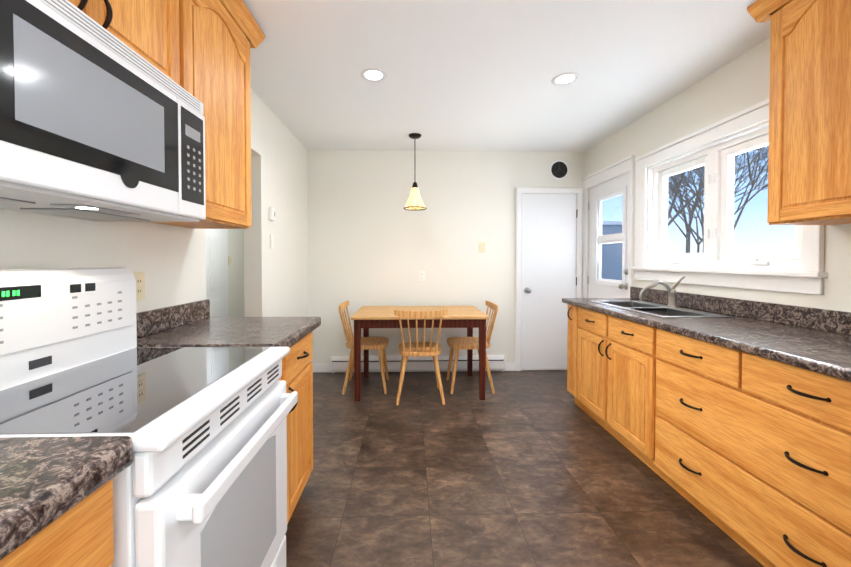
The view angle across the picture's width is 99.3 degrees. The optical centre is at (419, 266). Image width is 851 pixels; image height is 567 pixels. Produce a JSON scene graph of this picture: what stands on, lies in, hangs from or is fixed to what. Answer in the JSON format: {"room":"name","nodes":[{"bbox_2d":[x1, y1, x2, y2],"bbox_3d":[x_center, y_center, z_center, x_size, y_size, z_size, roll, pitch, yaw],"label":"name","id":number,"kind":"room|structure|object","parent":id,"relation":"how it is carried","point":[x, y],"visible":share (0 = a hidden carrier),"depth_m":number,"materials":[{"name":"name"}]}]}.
{"room":"kitchen","nodes":[
{"label":"kitchen","id":0,"kind":"room"},
{"bbox_2d":[0,89,307,316],"bbox_3d":[-1.235,-0.024,2.223,0.130,2.440,7.600,0,1,-2],"label":"wall","id":1,"kind":"structure","parent":0,"point":[169,261],"depth_m":1.92,"materials":[{"name":"paint"}]},
{"bbox_2d":[68,0,187,91],"bbox_3d":[-0.982,-0.887,0.894,0.298,0.622,0.760,0,1,-2],"label":"upper cabinet","id":2,"kind":"object","parent":1,"relation":"attached to","point":[156,30],"depth_m":1.14,"materials":[{"name":"brown wood"}]},
{"bbox_2d":[0,0,205,221],"bbox_3d":[-0.938,-0.361,0.905,0.385,0.423,0.760,0,1,-2],"label":"over-the-range microwave","id":3,"kind":"object","parent":2,"relation":"attached to","point":[98,122],"visible":1,"depth_m":0.83,"materials":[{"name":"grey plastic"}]},
{"bbox_2d":[132,272,144,300],"bbox_3d":[-1.143,0.081,1.472,0.010,0.116,0.072,0,1,-2],"label":"outlet","id":4,"kind":"object","parent":1,"relation":"attached to","point":[140,284],"visible":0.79,"depth_m":1.48,"materials":[{"name":"beige plastic"}]},
{"bbox_2d":[152,0,255,228],"bbox_3d":[-1.000,-0.699,1.540,0.298,1.021,0.636,0,1,-2],"label":"upper cabinet","id":5,"kind":"object","parent":1,"relation":"attached to","point":[199,50],"depth_m":1.59,"materials":[{"name":"brown wood"}]},
{"bbox_2d":[270,234,273,248],"bbox_3d":[-1.183,-0.198,2.912,0.010,0.116,0.072,0,1,-2],"label":"light switch","id":6,"kind":"object","parent":1,"relation":"attached to","point":[271,241],"visible":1,"depth_m":2.90,"materials":[{"name":"white plastic"}]},
{"bbox_2d":[269,207,274,220],"bbox_3d":[-1.173,-0.418,2.886,0.028,0.105,0.075,0,1,-2],"label":"thermostat","id":7,"kind":"object","parent":1,"relation":"attached to","point":[271,213],"visible":1,"depth_m":2.86,"materials":[{"name":"white plastic"}]},
{"bbox_2d":[228,229,244,316],"bbox_3d":[-2.415,-0.024,2.255,0.130,2.440,7.730,0,1,-2],"label":"wall","id":8,"kind":"structure","parent":0,"point":[236,302],"depth_m":4.77,"materials":[{"name":"paint"}]},
{"bbox_2d":[205,229,227,316],"bbox_3d":[-2.347,0.110,4.055,0.105,2.110,0.950,0,1,-2],"label":"hall door","id":9,"kind":"structure","parent":8,"relation":"in","point":[216,241],"depth_m":4.24,"materials":[{"name":"white wood"}]},
{"bbox_2d":[307,150,583,369],"bbox_3d":[0.409,-0.056,4.074,3.262,2.440,0.130,0,1,-2],"label":"wall","id":10,"kind":"structure","parent":0,"point":[372,241],"depth_m":3.99,"materials":[{"name":"paint"}]},
{"bbox_2d":[313,362,514,372],"bbox_3d":[-0.073,1.118,4.006,2.289,0.095,0.017,0,1,-2],"label":"baseboard","id":11,"kind":"structure","parent":10,"relation":"attached to","point":[320,368],"depth_m":3.98,"materials":[{"name":"white wood"}]},
{"bbox_2d":[330,355,505,372],"bbox_3d":[-0.007,1.074,3.984,1.922,0.183,0.065,0,1,-2],"label":"baseboard heater","id":12,"kind":"object","parent":10,"relation":"attached to","point":[421,363],"visible":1,"depth_m":3.96,"materials":[{"name":"white metal"}]},
{"bbox_2d":[419,271,424,280],"bbox_3d":[0.029,0.108,3.996,0.072,0.116,0.010,0,1,-2],"label":"outlet","id":13,"kind":"object","parent":10,"relation":"attached to","point":[421,275],"visible":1,"depth_m":3.99,"materials":[{"name":"white plastic"}]},
{"bbox_2d":[479,242,484,252],"bbox_3d":[0.698,-0.210,4.006,0.072,0.116,0.016,0,1,-2],"label":"light switch","id":14,"kind":"object","parent":10,"relation":"attached to","point":[481,247],"visible":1,"depth_m":4.01,"materials":[{"name":"beige plastic"}]},
{"bbox_2d":[515,188,582,370],"bbox_3d":[1.444,0.147,3.996,0.747,2.037,0.088,0,1,-2],"label":"closet door","id":15,"kind":"structure","parent":10,"relation":"in","point":[548,252],"depth_m":4.03,"materials":[{"name":"white paint"}]},
{"bbox_2d":[549,160,568,179],"bbox_3d":[1.556,-1.073,4.013,0.216,0.216,0.020,0,1,-2],"label":"air vent","id":16,"kind":"object","parent":10,"relation":"in","point":[558,169],"visible":1,"depth_m":4.02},
{"bbox_2d":[243,0,770,151],"bbox_3d":[-0.230,-1.274,2.229,4.641,0.060,8.000,0,1,-2],"label":"ceiling","id":17,"kind":"structure","parent":0,"point":[471,75],"depth_m":2.23,"materials":[{"name":"paint"}]},
{"bbox_2d":[361,68,386,81],"bbox_3d":[-0.295,-1.243,2.353,0.170,0.007,0.170,0,1,-2],"label":"recessed light","id":18,"kind":"object","parent":17,"relation":"in","point":[373,74],"visible":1,"depth_m":2.35,"materials":[{"name":"white glass"}]},
{"bbox_2d":[403,133,426,209],"bbox_3d":[-0.040,-0.911,3.492,0.226,0.709,0.226,0,1,-2],"label":"pendant lamp","id":19,"kind":"object","parent":17,"relation":"hanging from","point":[414,201],"visible":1,"depth_m":3.45,"materials":[{"name":"yellow glass"}]},
{"bbox_2d":[552,72,578,85],"bbox_3d":[0.971,-1.244,2.404,0.170,0.007,0.170,0,1,-2],"label":"recessed light","id":20,"kind":"object","parent":17,"relation":"in","point":[567,78],"visible":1,"depth_m":2.40,"materials":[{"name":"white glass"}]},
{"bbox_2d":[285,370,763,566],"bbox_3d":[-0.230,1.226,2.273,4.641,0.060,8.000,0,1,-2],"label":"floor","id":21,"kind":"structure","parent":0,"point":[531,468],"depth_m":1.96,"materials":[{"name":"tile"}]},
{"bbox_2d":[0,479,113,566],"bbox_3d":[-0.819,0.796,0.358,0.591,0.866,0.567,0,1,-2],"label":"base cabinet","id":22,"kind":"object","parent":21,"relation":"on","point":[81,534],"depth_m":0.56,"materials":[{"name":"brown wood"}]},
{"bbox_2d":[0,299,320,560],"bbox_3d":[-0.801,0.285,0.220,0.620,0.152,3.553,0,1,-2],"label":"countertop","id":23,"kind":"structure","parent":22,"relation":"on","point":[45,482],"depth_m":0.60,"materials":[{"name":"stone"}]},
{"bbox_2d":[0,267,297,566],"bbox_3d":[-0.766,0.613,0.997,0.676,1.210,0.704,0,1,-2],"label":"stove","id":24,"kind":"object","parent":21,"relation":"on","point":[201,481],"visible":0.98,"depth_m":0.92,"materials":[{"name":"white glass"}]},
{"bbox_2d":[279,331,312,523],"bbox_3d":[-0.856,0.773,1.660,0.591,0.866,0.615,0,1,-2],"label":"base cabinet","id":25,"kind":"object","parent":21,"relation":"on","point":[297,366],"depth_m":1.70,"materials":[{"name":"brown wood"}]},
{"bbox_2d":[339,301,388,394],"bbox_3d":[-0.534,0.767,3.527,0.468,0.819,0.450,0,1,-2],"label":"chair","id":26,"kind":"object","parent":21,"relation":"on","point":[380,344],"visible":0.94,"depth_m":3.41,"materials":[{"name":"brown wood"}]},
{"bbox_2d":[351,306,488,401],"bbox_3d":[0.000,0.801,3.518,1.200,0.746,0.750,0,1,-2],"label":"dining table","id":27,"kind":"object","parent":21,"relation":"on","point":[366,318],"visible":0.98,"depth_m":3.18,"materials":[{"name":"brown wood"}]},
{"bbox_2d":[394,310,446,404],"bbox_3d":[0.007,0.772,3.258,0.450,0.819,0.468,0,1,-2],"label":"chair","id":28,"kind":"object","parent":21,"relation":"on","point":[417,349],"visible":1,"depth_m":3.10,"materials":[{"name":"brown wood"}]},
{"bbox_2d":[446,301,497,393],"bbox_3d":[0.514,0.767,3.536,0.468,0.819,0.450,0,1,-2],"label":"chair","id":29,"kind":"object","parent":21,"relation":"on","point":[456,343],"visible":0.71,"depth_m":3.42,"materials":[{"name":"brown wood"}]},
{"bbox_2d":[567,304,642,405],"bbox_3d":[1.572,0.750,3.001,0.596,0.866,0.262,0,1,-2],"label":"base cabinet","id":30,"kind":"object","parent":21,"relation":"on","point":[578,317],"depth_m":2.94,"materials":[{"name":"brown wood"}]},
{"bbox_2d":[579,328,642,457],"bbox_3d":[1.586,0.842,2.478,0.596,0.700,0.920,0,1,-2],"label":"base cabinet","id":31,"kind":"object","parent":21,"relation":"on","point":[610,359],"depth_m":2.41,"materials":[{"name":"brown wood"}]},
{"bbox_2d":[639,325,850,566],"bbox_3d":[1.614,0.776,1.491,0.596,0.866,1.189,0,1,-2],"label":"base cabinet","id":32,"kind":"object","parent":21,"relation":"on","point":[750,454],"depth_m":1.42,"materials":[{"name":"brown wood"}]},
{"bbox_2d":[562,287,850,380],"bbox_3d":[1.583,0.264,2.023,0.626,0.138,2.272,0,1,-2],"label":"countertop","id":33,"kind":"structure","parent":32,"relation":"on","point":[818,340],"depth_m":1.72,"materials":[{"name":"stone"}]},
{"bbox_2d":[591,301,730,317],"bbox_3d":[1.584,0.370,2.489,0.410,0.178,0.820,0,1,-2],"label":"sink","id":34,"kind":"object","parent":33,"relation":"in","point":[656,309],"visible":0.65,"depth_m":2.47,"materials":[{"name":"silver metal"}]},
{"bbox_2d":[639,276,684,307],"bbox_3d":[1.657,0.171,2.478,0.286,0.220,0.084,0,1,-2],"label":"faucet","id":35,"kind":"object","parent":33,"relation":"on","point":[672,292],"visible":1,"depth_m":2.48,"materials":[{"name":"silver metal"}]},
{"bbox_2d":[584,38,850,311],"bbox_3d":[1.984,-0.007,1.283,0.130,2.440,5.540,0,1,-2],"label":"wall","id":36,"kind":"structure","parent":0,"point":[739,84],"depth_m":2.27,"materials":[{"name":"paint"}]},
{"bbox_2d":[588,173,628,297],"bbox_3d":[1.854,0.157,3.586,0.114,2.008,0.766,0,1,-2],"label":"exterior door","id":37,"kind":"structure","parent":36,"relation":"in","point":[599,286],"depth_m":3.63,"materials":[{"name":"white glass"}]},
{"bbox_2d":[582,155,634,297],"bbox_3d":[1.903,0.100,3.598,0.162,2.145,0.909,0,1,-2],"label":"door frame","id":38,"kind":"structure","parent":36,"relation":"attached to","point":[624,166],"depth_m":3.47,"materials":[{"name":"white wood"}]},
{"bbox_2d":[632,98,827,294],"bbox_3d":[1.928,-0.393,2.388,0.180,1.032,1.415,0,1,-2],"label":"window","id":39,"kind":"structure","parent":36,"relation":"in","point":[716,161],"depth_m":2.33,"materials":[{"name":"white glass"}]},
{"bbox_2d":[763,0,850,224],"bbox_3d":[1.759,-0.694,1.241,0.318,1.021,0.838,0,1,-2],"label":"upper cabinet","id":40,"kind":"object","parent":36,"relation":"attached to","point":[809,168],"depth_m":1.48,"materials":[{"name":"brown wood"}]},
{"label":"outside","id":41,"kind":"structure","parent":0,"visible":0},
{"bbox_3d":[40.745,1.408,16.029,77.844,0.100,90.000,0,1,-2],"label":"ground","id":42,"kind":"structure","parent":41,"visible":0},
{"bbox_2d":[602,221,621,279],"bbox_3d":[11.870,-0.818,26.189,5.400,4.000,8.400,0,1,-2],"label":"building","id":43,"kind":"structure","parent":42,"relation":"on","point":[617,273],"depth_m":22.19,"materials":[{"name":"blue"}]},
{"bbox_2d":[668,172,703,225],"bbox_3d":[8.783,-3.709,12.243,7.801,10.268,6.007,0,1,-2],"label":"tree","id":44,"kind":"object","parent":42,"relation":"on","point":[686,204],"depth_m":13.29,"materials":[{"name":"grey plant"}]},
{"bbox_2d":[614,151,767,226],"bbox_3d":[16.461,-3.440,21.497,8.758,9.411,7.082,0,1,-2],"label":"tree","id":45,"kind":"object","parent":42,"relation":"on","point":[736,191],"depth_m":20.82,"materials":[{"name":"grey plant"}]},
{"bbox_2d":[621,145,768,252],"bbox_3d":[12.148,-2.381,15.640,5.301,7.494,8.454,0,1,-2],"label":"tree","id":46,"kind":"object","parent":42,"relation":"on","point":[694,216],"depth_m":15.83,"materials":[{"name":"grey plant"}]},
{"bbox_2d":[668,159,750,251],"bbox_3d":[18.315,-3.997,25.877,7.104,10.375,8.159,0,1,-2],"label":"tree","id":47,"kind":"object","parent":42,"relation":"on","point":[689,211],"depth_m":25.04,"materials":[{"name":"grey plant"}]},
{"bbox_2d":[669,146,767,231],"bbox_3d":[10.714,-3.319,13.859,7.016,9.431,5.636,0,1,-2],"label":"tree","id":48,"kind":"object","parent":42,"relation":"on","point":[746,200],"depth_m":13.09,"materials":[{"name":"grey plant"}]},
{"bbox_2d":[668,147,768,252],"bbox_3d":[13.586,-3.557,17.426,8.990,9.787,8.778,0,1,-2],"label":"tree","id":49,"kind":"object","parent":42,"relation":"on","point":[690,220],"depth_m":17.71,"materials":[{"name":"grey plant"}]},
{"bbox_2d":[668,147,768,252],"bbox_3d":[15.733,-3.142,18.360,9.590,8.924,6.434,0,1,-2],"label":"tree","id":50,"kind":"object","parent":42,"relation":"on","point":[698,206],"depth_m":18.76,"materials":[{"name":"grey plant"}]}
]}

